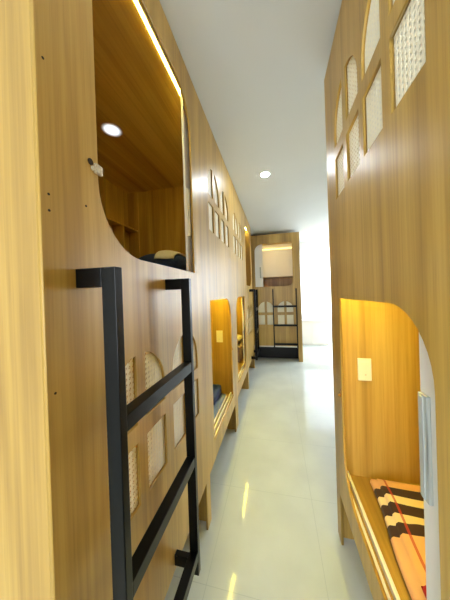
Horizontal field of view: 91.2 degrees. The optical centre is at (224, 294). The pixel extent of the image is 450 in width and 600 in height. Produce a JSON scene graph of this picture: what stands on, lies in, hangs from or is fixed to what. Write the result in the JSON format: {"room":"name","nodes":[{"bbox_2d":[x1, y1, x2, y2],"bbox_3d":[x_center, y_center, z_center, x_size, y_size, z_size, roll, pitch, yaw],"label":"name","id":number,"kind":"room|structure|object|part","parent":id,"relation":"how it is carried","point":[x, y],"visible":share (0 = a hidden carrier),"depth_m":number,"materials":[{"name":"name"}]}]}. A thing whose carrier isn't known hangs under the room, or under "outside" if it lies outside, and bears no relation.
{"room":"dormitory","nodes":[
{"label":"dormitory","id":0,"kind":"room"},
{"bbox_2d":[159,0,341,238],"bbox_3d":[0.992,-1.519,1.379,5.200,0.300,8.570,-2,0,13],"label":"ceiling","id":1,"kind":"structure","parent":0,"point":[256,69],"depth_m":1.46,"materials":[{"name":"paint"}]},
{"bbox_2d":[260,171,269,176],"bbox_3d":[0.450,-1.350,2.467,0.110,0.010,0.110,-2,0,13],"label":"recessed light","id":2,"kind":"object","parent":1,"relation":"in","point":[265,173],"visible":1,"depth_m":2.46,"materials":[{"name":"white paint"}]},
{"bbox_2d":[164,342,372,599],"bbox_3d":[1.226,1.502,1.966,5.200,0.100,9.750,-2,0,13],"label":"floor","id":3,"kind":"structure","parent":0,"point":[272,534],"depth_m":1.59,"materials":[{"name":"tile"}]},
{"bbox_2d":[0,0,236,599],"bbox_3d":[-0.706,0.104,1.588,1.386,2.825,2.050,-2,0,13],"label":"pod","id":4,"kind":"object","parent":3,"relation":"on","point":[111,359],"visible":1,"depth_m":0.58,"materials":[{"name":"brown wood"}]},
{"bbox_3d":[-1.014,0.125,0.623,1.223,2.813,0.030,-2,0,13],"label":"panel","id":5,"kind":"part","parent":4,"relation":"part of","materials":[{"name":"brown wood"}]},
{"bbox_3d":[-0.400,0.102,0.479,0.040,2.819,0.030,-2,0,13],"label":"corner post","id":6,"kind":"part","parent":4,"relation":"part of","materials":[{"name":"brown wood"}]},
{"bbox_2d":[100,122,123,137],"bbox_3d":[-0.853,-1.244,1.663,0.160,0.001,0.160,-2,0,13],"label":"puck light","id":7,"kind":"object","parent":4,"relation":"on","point":[108,129],"depth_m":1.66,"materials":[{"name":"white plastic"}]},
{"bbox_2d":[98,168,139,258],"bbox_3d":[-1.212,-0.652,2.220,0.136,1.164,0.970,-2,0,13],"label":"cubby shelf","id":8,"kind":"object","parent":4,"relation":"attached to","point":[120,201],"depth_m":2.54,"materials":[{"name":"brown wood"}]},
{"bbox_3d":[-1.375,0.106,1.744,0.012,2.745,1.990,-2,0,13],"label":"panel","id":9,"kind":"part","parent":4,"relation":"part of","materials":[{"name":"brown wood"}]},
{"bbox_3d":[-0.301,0.454,0.772,0.002,0.545,0.365,-2,0,13],"label":"rattan panel","id":10,"kind":"part","parent":4,"relation":"part of","materials":[{"name":"wicker"}]},
{"bbox_3d":[-0.807,-1.254,1.595,1.246,0.018,1.989,-2,0,13],"label":"roof panel","id":11,"kind":"part","parent":4,"relation":"part of","materials":[{"name":"brown wood"}]},
{"bbox_3d":[-0.213,0.520,1.244,0.014,1.148,0.735,-2,0,13],"label":"sliding door","id":12,"kind":"part","parent":4,"relation":"part of","materials":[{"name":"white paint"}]},
{"bbox_3d":[-0.556,0.101,2.590,1.223,2.813,0.030,-2,0,13],"label":"panel","id":13,"kind":"part","parent":4,"relation":"part of","materials":[{"name":"brown wood"}]},
{"bbox_3d":[-0.211,0.449,1.156,0.002,0.545,0.365,-2,0,13],"label":"rattan panel","id":14,"kind":"part","parent":4,"relation":"part of","materials":[{"name":"wicker"}]},
{"bbox_3d":[-0.215,-0.488,1.313,0.013,0.280,0.034,-2,0,13],"label":"handle","id":15,"kind":"part","parent":4,"relation":"part of","materials":[{"name":"beige wood"}]},
{"bbox_3d":[-0.155,-0.684,1.660,0.014,1.127,0.742,-2,0,13],"label":"sliding door","id":16,"kind":"part","parent":4,"relation":"part of","materials":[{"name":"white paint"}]},
{"bbox_3d":[-0.102,-0.747,1.791,0.002,0.545,0.365,-2,0,13],"label":"rattan panel","id":17,"kind":"part","parent":4,"relation":"part of","materials":[{"name":"wicker"}]},
{"bbox_3d":[-0.061,0.462,2.458,0.071,0.130,0.010,-2,0,13],"label":"socket plate","id":18,"kind":"part","parent":4,"relation":"part of","materials":[{"name":"beige plastic"}]},
{"bbox_2d":[213,393,226,422],"bbox_3d":[-0.289,1.078,2.113,0.508,0.064,0.600,-2,0,13],"label":"quilt","id":19,"kind":"object","parent":4,"relation":"on","point":[220,401],"visible":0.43,"depth_m":2.10,"materials":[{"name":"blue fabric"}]},
{"bbox_2d":[213,384,220,404],"bbox_3d":[-0.279,0.992,2.233,0.440,0.104,0.300,-2,0,13],"label":"pillow","id":20,"kind":"object","parent":19,"relation":"on","point":[216,387],"visible":0.26,"depth_m":2.18,"materials":[{"name":"blue fabric"}]},
{"bbox_3d":[-0.014,-0.752,2.166,0.002,0.545,0.365,-2,0,13],"label":"rattan panel","id":21,"kind":"part","parent":4,"relation":"part of","materials":[{"name":"wicker"}]},
{"bbox_3d":[0.058,0.079,2.447,0.040,2.819,0.030,-2,0,13],"label":"corner post","id":22,"kind":"part","parent":4,"relation":"part of","materials":[{"name":"brown wood"}]},
{"bbox_3d":[-0.791,-0.121,1.600,0.820,0.080,1.860,-2,0,13],"label":"mattress","id":23,"kind":"object","parent":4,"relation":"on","visible":0},
{"bbox_2d":[139,253,185,270],"bbox_3d":[-0.594,-0.294,2.209,0.500,0.245,0.460,-2,0,13],"label":"pillow","id":24,"kind":"object","parent":23,"relation":"on","point":[179,261],"visible":0.22,"depth_m":2.00,"materials":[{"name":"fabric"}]},
{"bbox_2d":[154,250,185,258],"bbox_3d":[-0.512,-0.380,2.081,0.194,0.117,0.270,-2,0,13],"label":"folded towel","id":25,"kind":"object","parent":24,"relation":"on","point":[164,254],"visible":1,"depth_m":1.98,"materials":[{"name":"white fabric"}]},
{"bbox_2d":[229,175,259,427],"bbox_3d":[-0.180,0.079,3.572,1.261,2.825,2.050,-2,0,13],"label":"pod","id":26,"kind":"object","parent":3,"relation":"on","point":[240,227],"visible":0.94,"depth_m":3.35,"materials":[{"name":"brown wood"}]},
{"bbox_3d":[0.120,-0.759,2.743,0.002,0.545,0.365,-2,0,13],"label":"rattan panel","id":27,"kind":"part","parent":26,"relation":"part of","materials":[{"name":"wicker"}]},
{"bbox_3d":[0.207,-0.763,3.118,0.002,0.545,0.365,-2,0,13],"label":"rattan panel","id":28,"kind":"part","parent":26,"relation":"part of","materials":[{"name":"wicker"}]},
{"bbox_2d":[237,339,243,361],"bbox_3d":[0.102,0.954,3.869,0.500,0.271,0.700,-2,0,13],"label":"quilt","id":29,"kind":"object","parent":26,"relation":"on","point":[240,343],"visible":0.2,"depth_m":3.53,"materials":[{"name":"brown fabric"}]},
{"bbox_3d":[0.356,0.491,3.686,0.014,1.148,0.735,-2,0,13],"label":"sliding door","id":30,"kind":"part","parent":26,"relation":"part of","materials":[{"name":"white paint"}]},
{"bbox_3d":[-0.030,0.076,4.575,1.098,2.813,0.030,-2,0,13],"label":"panel","id":31,"kind":"part","parent":26,"relation":"part of","materials":[{"name":"brown wood"}]},
{"bbox_3d":[0.524,0.055,4.446,0.040,2.819,0.030,-2,0,13],"label":"corner post","id":32,"kind":"part","parent":26,"relation":"part of","materials":[{"name":"brown wood"}]},
{"bbox_2d":[251,232,302,361],"bbox_3d":[1.203,0.052,5.327,1.100,2.772,1.240,-2,0,13],"label":"pod","id":33,"kind":"object","parent":3,"relation":"on","point":[275,258],"visible":0.87,"depth_m":4.85,"materials":[{"name":"brown wood"}]},
{"bbox_3d":[0.703,-0.690,4.928,0.275,1.088,0.014,-2,0,13],"label":"sliding door","id":34,"kind":"part","parent":33,"relation":"part of","materials":[{"name":"white paint"}]},
{"bbox_3d":[0.905,0.397,4.870,0.365,0.545,0.002,-2,0,13],"label":"rattan panel","id":35,"kind":"part","parent":33,"relation":"part of","materials":[{"name":"wicker"}]},
{"bbox_3d":[1.006,-0.781,5.549,0.568,0.680,0.018,-2,0,13],"label":"cabinet door","id":36,"kind":"part","parent":33,"relation":"part of","materials":[{"name":"white paint"}]},
{"bbox_3d":[1.105,0.471,4.848,0.980,1.155,0.014,-2,0,13],"label":"sliding door","id":37,"kind":"part","parent":33,"relation":"part of","materials":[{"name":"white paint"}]},
{"bbox_3d":[1.170,-1.271,5.367,1.039,0.020,1.121,-2,0,13],"label":"roof panel","id":38,"kind":"part","parent":33,"relation":"part of","materials":[{"name":"brown wood"}]},
{"bbox_3d":[1.341,0.025,5.925,1.040,2.692,0.012,-2,0,13],"label":"panel","id":39,"kind":"part","parent":33,"relation":"part of","materials":[{"name":"brown wood"}]},
{"bbox_3d":[1.499,-0.797,5.434,0.418,0.680,0.018,-2,0,13],"label":"cabinet door","id":40,"kind":"part","parent":33,"relation":"part of","materials":[{"name":"white paint"}]},
{"bbox_3d":[1.309,0.384,4.775,0.365,0.545,0.002,-2,0,13],"label":"rattan panel","id":41,"kind":"part","parent":33,"relation":"part of","materials":[{"name":"wicker"}]},
{"bbox_2d":[302,319,328,344],"bbox_3d":[2.457,1.046,6.278,0.847,0.686,0.331,-2,0,13],"label":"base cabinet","id":42,"kind":"object","parent":3,"relation":"on","point":[314,331],"visible":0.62,"depth_m":6.11,"materials":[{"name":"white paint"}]},
{"bbox_3d":[2.223,1.052,6.171,0.400,0.600,0.016,-2,0,13],"label":"cabinet door","id":43,"kind":"part","parent":42,"relation":"part of","materials":[{"name":"white paint"}]},
{"bbox_3d":[2.622,1.039,6.078,0.400,0.600,0.016,-2,0,13],"label":"cabinet door","id":44,"kind":"part","parent":42,"relation":"part of","materials":[{"name":"white paint"}]},
{"bbox_2d":[324,0,449,599],"bbox_3d":[0.978,0.068,0.238,1.164,2.797,2.050,-2,0,13],"label":"pod","id":45,"kind":"object","parent":3,"relation":"on","point":[387,79],"visible":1,"depth_m":0.74,"materials":[{"name":"brown wood"}]},
{"bbox_3d":[0.686,0.076,1.343,0.040,2.791,0.030,-2,0,13],"label":"corner post","id":46,"kind":"part","parent":45,"relation":"part of","materials":[{"name":"brown wood"}]},
{"bbox_3d":[0.561,-0.766,1.009,0.002,0.545,0.365,-2,0,13],"label":"rattan panel","id":47,"kind":"part","parent":45,"relation":"part of","materials":[{"name":"wicker"}]},
{"bbox_3d":[0.820,0.438,1.296,0.071,0.130,0.010,-2,0,13],"label":"socket plate","id":48,"kind":"part","parent":45,"relation":"part of","materials":[{"name":"beige plastic"}]},
{"bbox_3d":[1.240,0.061,1.214,1.098,2.785,0.030,-2,0,13],"label":"panel","id":49,"kind":"part","parent":45,"relation":"part of","materials":[{"name":"brown wood"}]},
{"bbox_3d":[0.474,-0.762,0.634,0.002,0.545,0.365,-2,0,13],"label":"rattan panel","id":50,"kind":"part","parent":45,"relation":"part of","materials":[{"name":"wicker"}]},
{"bbox_3d":[0.482,-0.700,0.554,0.014,1.127,0.742,-2,0,13],"label":"sliding door","id":51,"kind":"part","parent":45,"relation":"part of","materials":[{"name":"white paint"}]},
{"bbox_3d":[0.502,0.383,0.555,0.013,0.267,0.034,-2,0,13],"label":"handle","id":52,"kind":"part","parent":45,"relation":"part of","materials":[{"name":"silver metal"}]},
{"bbox_3d":[0.442,0.503,0.217,0.014,1.148,0.735,-2,0,13],"label":"sliding door","id":53,"kind":"part","parent":45,"relation":"part of","materials":[{"name":"white paint"}]},
{"bbox_2d":[299,240,331,341],"bbox_3d":[2.269,-0.102,6.658,5.000,3.000,0.100,-2,0,13],"label":"wall","id":54,"kind":"structure","parent":0,"point":[309,245],"depth_m":6.47,"materials":[{"name":"white paint"}]},
{"bbox_2d":[299,237,328,241],"bbox_3d":[2.095,-1.650,6.126,5.200,0.150,1.180,-2,0,13],"label":"trim","id":55,"kind":"structure","parent":54,"relation":"attached to","point":[317,238],"depth_m":6.31,"materials":[{"name":"paint"}]},
{"bbox_2d":[300,247,330,316],"bbox_3d":[3.368,-0.381,6.255,2.560,2.007,0.052,-2,0,13],"label":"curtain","id":56,"kind":"object","parent":54,"relation":"hanging from","point":[314,262],"visible":0.28,"depth_m":6.43,"materials":[{"name":"white fabric"}]},
{"bbox_3d":[1.089,1.047,0.318,0.840,0.050,1.660,-2,0,13],"label":"mattress","id":57,"kind":"object","parent":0,"visible":0},
{"bbox_2d":[370,479,426,599],"bbox_3d":[1.050,1.028,0.446,0.943,0.065,1.445,-2,0,13],"label":"striped blanket","id":58,"kind":"object","parent":57,"relation":"on","point":[401,504],"visible":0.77,"depth_m":0.97,"materials":[{"name":"fabric"}]},
{"bbox_2d":[421,585,426,598],"bbox_3d":[0.698,0.974,0.670,0.120,0.072,0.120,-2,0,13],"label":"cloth bundle","id":59,"kind":"object","parent":58,"relation":"on","point":[422,587],"visible":0.16,"depth_m":0.72,"materials":[{"name":"red fabric"}]}
]}

